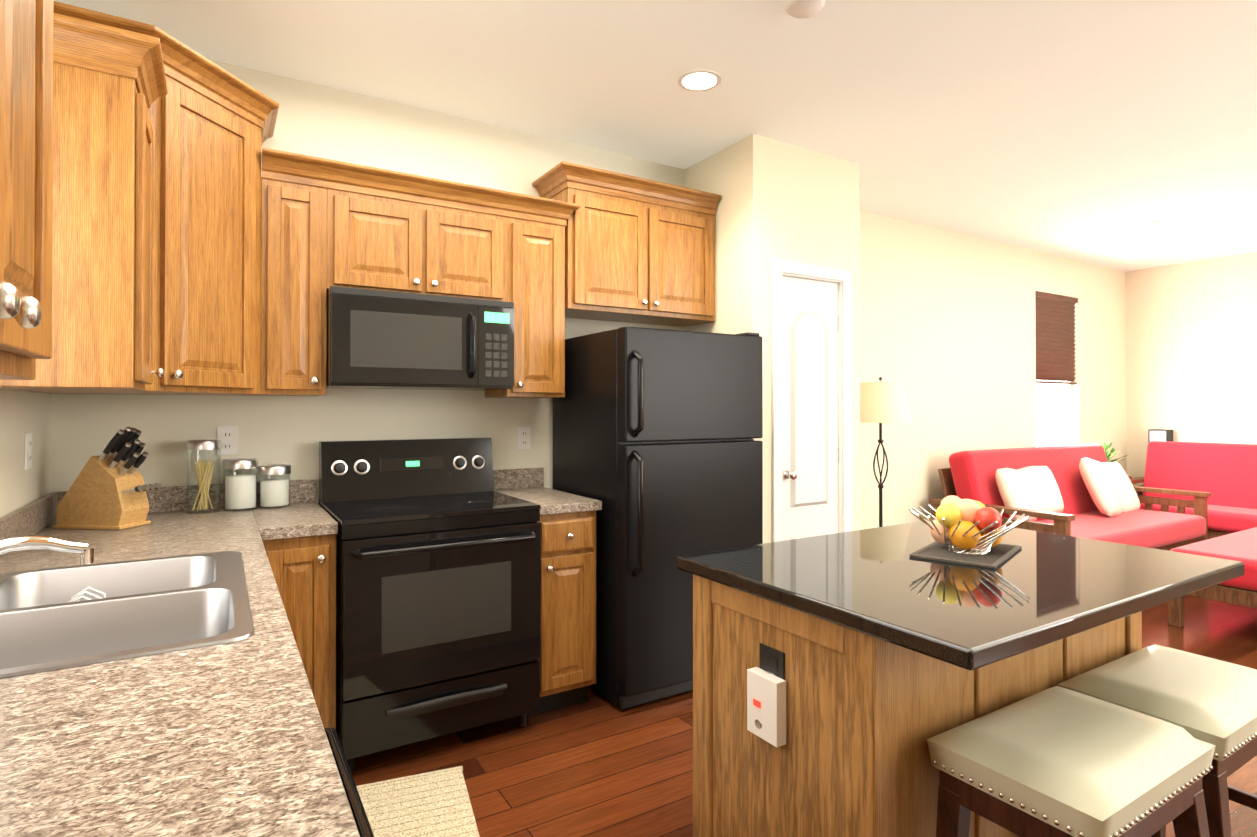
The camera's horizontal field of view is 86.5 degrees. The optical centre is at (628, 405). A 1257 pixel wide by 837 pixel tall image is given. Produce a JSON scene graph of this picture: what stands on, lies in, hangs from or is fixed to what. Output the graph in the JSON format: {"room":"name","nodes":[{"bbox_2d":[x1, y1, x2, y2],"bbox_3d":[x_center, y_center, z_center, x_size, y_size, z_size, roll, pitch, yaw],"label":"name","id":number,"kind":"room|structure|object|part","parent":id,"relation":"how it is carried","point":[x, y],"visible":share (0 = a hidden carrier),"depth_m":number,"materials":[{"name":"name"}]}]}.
{"room":"kitchen","nodes":[
{"label":"kitchen","id":0,"kind":"room"},
{"bbox_2d":[0,389,55,517],"bbox_3d":[-0.717,-0.056,0.023,0.150,2.740,5.580,0,0,-32],"label":"wall","id":1,"kind":"structure","parent":0,"point":[21,412],"depth_m":2.12,"materials":[{"name":"beige paint"}]},
{"bbox_2d":[0,0,31,387],"bbox_3d":[-0.647,-0.506,0.391,0.347,0.944,0.370,0,0,-32],"label":"upper cabinet","id":2,"kind":"object","parent":1,"relation":"attached to","point":[15,15],"depth_m":0.67,"materials":[{"name":"brown wood"}]},
{"bbox_2d":[24,432,31,469],"bbox_3d":[-1.925,0.146,2.144,0.008,0.116,0.072,0,0,-32],"label":"outlet","id":3,"kind":"object","parent":1,"relation":"attached to","point":[28,453],"visible":1,"depth_m":2.13,"materials":[{"name":"white plastic"}]},
{"bbox_2d":[0,491,59,558],"bbox_3d":[-0.976,0.358,0.612,0.018,0.100,4.298,0,0,-32],"label":"backsplash","id":4,"kind":"structure","parent":1,"relation":"attached to","point":[19,525],"depth_m":2.05,"materials":[{"name":"brown stone"}]},
{"bbox_2d":[0,0,75,391],"bbox_3d":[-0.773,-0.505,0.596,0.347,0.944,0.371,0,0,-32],"label":"upper cabinet","id":5,"kind":"object","parent":1,"relation":"attached to","point":[52,106],"depth_m":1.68,"materials":[{"name":"brown wood"}]},
{"bbox_2d":[40,20,159,394],"bbox_3d":[-1.539,-0.508,1.845,0.347,0.924,0.339,0,0,-32],"label":"upper cabinet","id":6,"kind":"object","parent":1,"relation":"attached to","point":[118,89],"depth_m":1.76,"materials":[{"name":"brown wood"}]},
{"bbox_2d":[56,59,1127,528],"bbox_3d":[1.482,-0.029,4.757,8.850,2.740,0.150,0,0,-32],"label":"wall","id":7,"kind":"structure","parent":0,"point":[942,325],"depth_m":3.84,"materials":[{"name":"beige paint"}]},
{"bbox_2d":[76,8,271,395],"bbox_3d":[-1.667,-0.600,2.352,0.657,1.114,0.658,0,0,-32],"label":"upper cabinet","id":8,"kind":"object","parent":7,"relation":"attached to","point":[170,224],"depth_m":2.29,"materials":[{"name":"brown wood"}]},
{"bbox_2d":[217,426,237,454],"bbox_3d":[-1.647,0.145,2.743,0.072,0.116,0.008,0,0,-32],"label":"outlet","id":9,"kind":"object","parent":7,"relation":"attached to","point":[227,436],"visible":0.98,"depth_m":2.74,"materials":[{"name":"white plastic"}]},
{"bbox_2d":[60,467,543,510],"bbox_3d":[-1.278,0.371,2.958,1.958,0.100,0.018,0,0,-32],"label":"backsplash","id":10,"kind":"structure","parent":7,"relation":"attached to","point":[174,498],"depth_m":2.85,"materials":[{"name":"brown stone"}]},
{"bbox_2d":[272,149,331,395],"bbox_3d":[-1.377,-0.503,2.726,0.230,0.924,0.322,0,0,-32],"label":"upper cabinet","id":11,"kind":"object","parent":7,"relation":"attached to","point":[301,183],"depth_m":2.60,"materials":[{"name":"brown wood"}]},
{"bbox_2d":[332,160,443,295],"bbox_3d":[-1.089,-0.714,2.904,0.445,0.500,0.322,0,0,-32],"label":"upper cabinet","id":12,"kind":"object","parent":7,"relation":"attached to","point":[388,225],"depth_m":2.77,"materials":[{"name":"brown wood"}]},
{"bbox_2d":[326,286,513,390],"bbox_3d":[-0.922,-0.268,2.930,0.754,0.387,0.446,0,0,-32],"label":"microwave","id":13,"kind":"object","parent":12,"relation":"attached to","point":[377,339],"visible":1,"depth_m":2.75,"materials":[{"name":"black metal"}]},
{"bbox_2d":[444,180,511,301],"bbox_3d":[-0.821,-0.713,3.069,0.445,0.500,0.322,0,0,-32],"label":"upper cabinet","id":14,"kind":"object","parent":7,"relation":"attached to","point":[477,219],"depth_m":2.97,"materials":[{"name":"brown wood"}]},
{"bbox_2d":[517,427,530,449],"bbox_3d":[-0.535,0.169,3.425,0.072,0.116,0.008,0,0,-32],"label":"outlet","id":15,"kind":"object","parent":7,"relation":"attached to","point":[523,437],"visible":1,"depth_m":3.42,"materials":[{"name":"white plastic"}]},
{"bbox_2d":[485,192,571,397],"bbox_3d":[-0.506,-0.500,3.261,0.295,0.924,0.322,0,0,-32],"label":"upper cabinet","id":16,"kind":"object","parent":7,"relation":"attached to","point":[542,225],"depth_m":3.13,"materials":[{"name":"brown wood"}]},
{"bbox_2d":[540,162,663,323],"bbox_3d":[-0.147,-0.808,3.482,0.516,0.684,0.322,0,0,-32],"label":"upper cabinet","id":17,"kind":"object","parent":7,"relation":"attached to","point":[618,218],"depth_m":3.35,"materials":[{"name":"brown wood"}]},
{"bbox_2d":[644,184,719,326],"bbox_3d":[0.186,-0.807,3.687,0.516,0.684,0.322,0,0,-32],"label":"upper cabinet","id":18,"kind":"object","parent":7,"relation":"attached to","point":[689,214],"depth_m":3.59,"materials":[{"name":"brown wood"}]},
{"bbox_2d":[1036,380,1071,446],"bbox_3d":[3.976,-0.285,6.248,0.840,1.490,0.140,0,0,-32],"label":"window","id":19,"kind":"structure","parent":7,"relation":"in","point":[1053,414],"depth_m":6.32,"materials":[{"name":"white glass"}]},
{"bbox_2d":[1035,291,1077,384],"bbox_3d":[3.982,-0.614,6.241,0.756,0.827,0.051,0,0,-32],"label":"window blind","id":20,"kind":"object","parent":7,"relation":"attached to","point":[1055,340],"visible":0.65,"depth_m":6.24,"materials":[{"name":"brown wood"}]},
{"bbox_2d":[53,0,1256,271],"bbox_3d":[2.985,-1.463,2.315,8.850,0.100,5.900,0,0,-32],"label":"ceiling","id":21,"kind":"structure","parent":0,"point":[1101,132],"depth_m":2.94,"materials":[{"name":"white paint"}]},
{"bbox_2d":[678,70,721,91],"bbox_3d":[0.308,-1.407,2.901,0.190,0.004,0.190,0,0,-32],"label":"recessed light","id":22,"kind":"object","parent":21,"relation":"in","point":[699,80],"visible":1,"depth_m":2.90,"materials":[{"name":"white"}]},
{"bbox_2d":[785,0,824,18],"bbox_3d":[0.614,-1.394,2.326,0.136,0.036,0.136,0,0,-32],"label":"smoke detector","id":23,"kind":"object","parent":21,"relation":"attached to","point":[800,9],"visible":1,"depth_m":2.32,"materials":[{"name":"white plastic"}]},
{"bbox_2d":[1150,220,1159,225],"bbox_3d":[3.998,-1.379,5.071,0.060,0.036,0.060,0,0,-32],"label":"sprinkler","id":24,"kind":"object","parent":21,"relation":"attached to","point":[1155,221],"visible":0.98,"depth_m":5.06,"materials":[{"name":"white plastic"}]},
{"bbox_2d":[684,145,731,333],"bbox_3d":[0.511,-0.034,3.786,0.120,2.740,0.450,0,0,-32],"label":"wall","id":25,"kind":"structure","parent":0,"point":[712,174],"depth_m":3.68,"materials":[{"name":"beige paint"}]},
{"bbox_2d":[732,134,863,543],"bbox_3d":[0.967,-0.035,3.714,0.820,2.740,0.110,0,0,-32],"label":"wall","id":26,"kind":"structure","parent":0,"point":[791,203],"depth_m":3.59,"materials":[{"name":"beige paint"}]},
{"bbox_2d":[782,276,838,540],"bbox_3d":[1.014,0.316,3.685,0.474,2.023,0.099,0,0,-32],"label":"door","id":27,"kind":"structure","parent":26,"relation":"attached to","point":[810,331],"depth_m":3.69,"materials":[{"name":"white wood"}]},
{"bbox_2d":[772,259,851,541],"bbox_3d":[0.976,0.284,3.709,0.834,2.102,0.126,0,0,-32],"label":"door frame","id":28,"kind":"structure","parent":26,"relation":"attached to","point":[840,278],"depth_m":3.72,"materials":[{"name":"white wood"}]},
{"bbox_2d":[352,595,1256,836],"bbox_3d":[2.985,1.377,2.299,8.850,0.100,5.900,0,0,-32],"label":"floor","id":29,"kind":"structure","parent":0,"point":[596,764],"depth_m":2.49,"materials":[{"name":"brown wood"}]},
{"bbox_2d":[264,531,343,766],"bbox_3d":[-1.319,0.894,2.573,0.276,0.870,0.626,0,0,-32],"label":"base cabinet","id":30,"kind":"object","parent":29,"relation":"on","point":[301,568],"depth_m":2.34,"materials":[{"name":"brown wood"}]},
{"bbox_2d":[0,507,267,570],"bbox_3d":[-1.574,0.437,2.176,0.636,0.040,1.041,0,0,-32],"label":"countertop","id":31,"kind":"structure","parent":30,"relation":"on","point":[238,531],"depth_m":2.05,"materials":[{"name":"beige stone"}]},
{"bbox_2d":[53,426,161,529],"bbox_3d":[-1.779,0.244,2.294,0.309,0.344,0.126,0,0,6],"label":"knife block","id":32,"kind":"object","parent":31,"relation":"on","point":[108,489],"visible":1,"depth_m":2.25,"materials":[{"name":"brown wood"}]},
{"bbox_2d":[186,439,221,513],"bbox_3d":[-1.663,0.276,2.615,0.118,0.282,0.118,0,0,-32],"label":"canister","id":33,"kind":"object","parent":31,"relation":"on","point":[204,445],"visible":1,"depth_m":2.60,"materials":[{"name":"clear glass"}]},
{"bbox_2d":[222,458,258,510],"bbox_3d":[-1.562,0.317,2.688,0.126,0.202,0.126,0,0,-32],"label":"canister","id":34,"kind":"object","parent":31,"relation":"on","point":[240,491],"visible":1,"depth_m":2.65,"materials":[{"name":"clear glass"}]},
{"bbox_2d":[0,627,363,836],"bbox_3d":[-0.239,0.424,0.000,0.636,0.040,2.485,0,0,-32],"label":"countertop","id":35,"kind":"structure","parent":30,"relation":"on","point":[225,737],"depth_m":0.80,"materials":[{"name":"beige stone"}]},
{"bbox_2d":[0,535,94,563],"bbox_3d":[-1.196,0.333,1.260,0.281,0.157,0.313,0,0,-32],"label":"faucet","id":36,"kind":"object","parent":35,"relation":"on","point":[87,555],"depth_m":1.34,"materials":[{"name":"silver metal"}]},
{"bbox_2d":[252,503,337,534],"bbox_3d":[-1.304,0.439,2.580,0.247,0.040,0.636,0,0,-32],"label":"countertop","id":37,"kind":"structure","parent":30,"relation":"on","point":[297,518],"depth_m":2.44,"materials":[{"name":"beige stone"}]},
{"bbox_2d":[258,464,290,508],"bbox_3d":[-1.461,0.332,2.758,0.122,0.172,0.122,0,0,-32],"label":"canister","id":38,"kind":"object","parent":37,"relation":"on","point":[274,492],"visible":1,"depth_m":2.72,"materials":[{"name":"clear glass"}]},
{"bbox_2d":[356,766,479,836],"bbox_3d":[-0.713,1.318,1.931,0.570,0.013,0.860,0,0,-22],"label":"kitchen mat","id":39,"kind":"object","parent":29,"relation":"on","point":[437,803],"visible":0.67,"depth_m":2.19,"materials":[{"name":"beige fabric"}]},
{"bbox_2d":[318,437,540,772],"bbox_3d":[-0.833,0.743,2.780,0.756,1.175,0.722,0,0,-32],"label":"range","id":40,"kind":"object","parent":29,"relation":"on","point":[438,581],"visible":0.98,"depth_m":2.55,"materials":[{"name":"black metal"}]},
{"bbox_2d":[527,507,601,715],"bbox_3d":[-0.413,0.897,3.112,0.296,0.870,0.656,0,0,-32],"label":"base cabinet","id":41,"kind":"object","parent":29,"relation":"on","point":[567,661],"depth_m":2.87,"materials":[{"name":"brown wood"}]},
{"bbox_2d":[496,487,601,510],"bbox_3d":[-0.414,0.442,3.126,0.309,0.040,0.636,0,0,-32],"label":"countertop","id":42,"kind":"structure","parent":41,"relation":"on","point":[549,499],"depth_m":3.01,"materials":[{"name":"beige stone"}]},
{"bbox_2d":[553,326,762,708],"bbox_3d":[0.146,0.491,3.332,0.785,1.685,0.798,0,0,-32],"label":"refrigerator","id":43,"kind":"object","parent":29,"relation":"on","point":[657,451],"visible":0.79,"depth_m":2.99,"materials":[{"name":"black metal"}]},
{"bbox_2d":[860,377,911,526],"bbox_3d":[1.674,0.576,4.431,0.390,1.527,0.390,0,0,-32],"label":"floor lamp","id":44,"kind":"object","parent":29,"relation":"on","point":[882,402],"visible":0.73,"depth_m":4.30,"materials":[{"name":"beige fabric"}]},
{"bbox_2d":[676,519,1243,836],"bbox_3d":[0.881,0.869,1.802,1.240,0.910,0.850,0,0,-32],"label":"kitchen island","id":45,"kind":"object","parent":29,"relation":"on","point":[839,679],"visible":0.88,"depth_m":1.53,"materials":[{"name":"brown wood"}]},
{"bbox_2d":[909,541,1021,568],"bbox_3d":[0.953,0.411,1.878,0.210,0.006,0.330,0,0,40],"label":"placemat","id":46,"kind":"object","parent":45,"relation":"on","point":[996,556],"visible":0.71,"depth_m":1.81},
{"bbox_2d":[909,495,1028,553],"bbox_3d":[0.953,0.334,1.879,0.301,0.148,0.304,0,0,-32],"label":"fruit bowl","id":47,"kind":"object","parent":46,"relation":"on","point":[965,526],"visible":1,"depth_m":1.84,"materials":[{"name":"multicoloured food"}]},
{"bbox_2d":[929,444,1210,550],"bbox_3d":[3.511,0.843,5.240,2.304,1.003,0.980,0,0,-32],"label":"futon","id":48,"kind":"object","parent":29,"relation":"on","point":[1087,491],"visible":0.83,"depth_m":5.14,"materials":[{"name":"red fabric"}]},
{"bbox_2d":[995,468,1037,520],"bbox_3d":[2.869,0.662,4.930,0.414,0.389,0.246,0,0,-32],"label":"pillow","id":49,"kind":"object","parent":48,"relation":"on","point":[1012,488],"depth_m":4.85,"materials":[{"name":"beige fabric"}]},
{"bbox_2d":[1016,466,1063,512],"bbox_3d":[3.189,0.664,5.173,0.398,0.376,0.209,0,0,-32],"label":"pillow","id":50,"kind":"object","parent":48,"relation":"on","point":[1044,487],"depth_m":5.12,"materials":[{"name":"beige fabric"}]},
{"bbox_2d":[1079,458,1123,516],"bbox_3d":[3.881,0.675,5.480,0.505,0.489,0.328,0,0,-32],"label":"pillow","id":51,"kind":"object","parent":48,"relation":"on","point":[1100,495],"depth_m":5.37,"materials":[{"name":"beige fabric"}]},
{"bbox_3d":[3.574,0.975,5.137,2.110,0.173,0.740,0,0,-32],"label":"seat","id":52,"kind":"part","parent":48,"relation":"part of","materials":[{"name":"red fabric"}]},
{"bbox_2d":[927,686,1215,836],"bbox_3d":[0.914,0.991,1.355,0.520,0.662,0.356,0,0,-32],"label":"bar stool","id":53,"kind":"object","parent":29,"relation":"on","point":[1056,761],"visible":1,"depth_m":1.29,"materials":[{"name":"beige leather"}]},
{"bbox_2d":[1058,644,1256,836],"bbox_3d":[1.365,0.993,1.633,0.520,0.662,0.356,0,0,-32],"label":"bar stool","id":54,"kind":"object","parent":29,"relation":"on","point":[1206,699],"visible":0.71,"depth_m":1.54,"materials":[{"name":"beige leather"}]},
{"bbox_3d":[1.357,0.705,1.649,0.478,0.086,0.323,0,0,-32],"label":"seat","id":55,"kind":"part","parent":54,"relation":"part of","materials":[{"name":"beige leather"}]},
{"bbox_2d":[1130,441,1256,538],"bbox_3d":[5.444,0.845,5.570,0.820,1.003,2.224,0,0,-32],"label":"futon","id":56,"kind":"object","parent":29,"relation":"on","point":[1225,474],"visible":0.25,"depth_m":6.00,"materials":[{"name":"red fabric"}]},
{"bbox_3d":[5.342,0.977,5.506,0.580,0.173,2.030,0,0,-32],"label":"seat","id":57,"kind":"part","parent":56,"relation":"part of","materials":[{"name":"red fabric"}]},
{"bbox_2d":[1168,527,1256,626],"bbox_3d":[4.220,1.103,4.160,1.720,0.470,0.840,0,0,-32],"label":"ottoman","id":58,"kind":"object","parent":29,"relation":"on","point":[1241,546],"visible":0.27,"depth_m":3.93,"materials":[{"name":"red fabric"}]},
{"bbox_3d":[4.220,0.957,4.161,1.720,0.178,0.840,0,0,-32],"label":"seat","id":59,"kind":"part","parent":58,"relation":"part of","materials":[{"name":"red fabric"}]},
{"bbox_3d":[4.420,1.000,6.216,0.230,0.700,0.375,0,0,-32],"label":"end table","id":60,"kind":"object","parent":29,"relation":"on","visible":0},
{"bbox_2d":[1102,440,1128,462],"bbox_3d":[4.441,0.480,6.163,0.166,0.337,0.319,0,0,-32],"label":"potted plant","id":61,"kind":"object","parent":60,"relation":"on","point":[1106,447],"visible":0.29,"depth_m":6.17,"materials":[{"name":"green plant"}]},
{"bbox_2d":[1128,252,1256,485],"bbox_3d":[6.698,-0.030,4.573,0.150,2.740,5.580,0,0,-32],"label":"wall","id":62,"kind":"structure","parent":0,"point":[1192,326],"depth_m":6.45,"materials":[{"name":"beige paint"}]},
{"bbox_2d":[1148,429,1172,442],"bbox_3d":[5.273,0.312,6.618,0.135,0.140,0.160,0,0,-32],"label":"speaker","id":63,"kind":"object","parent":62,"relation":"attached to","point":[1159,435],"visible":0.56,"depth_m":6.57}
]}

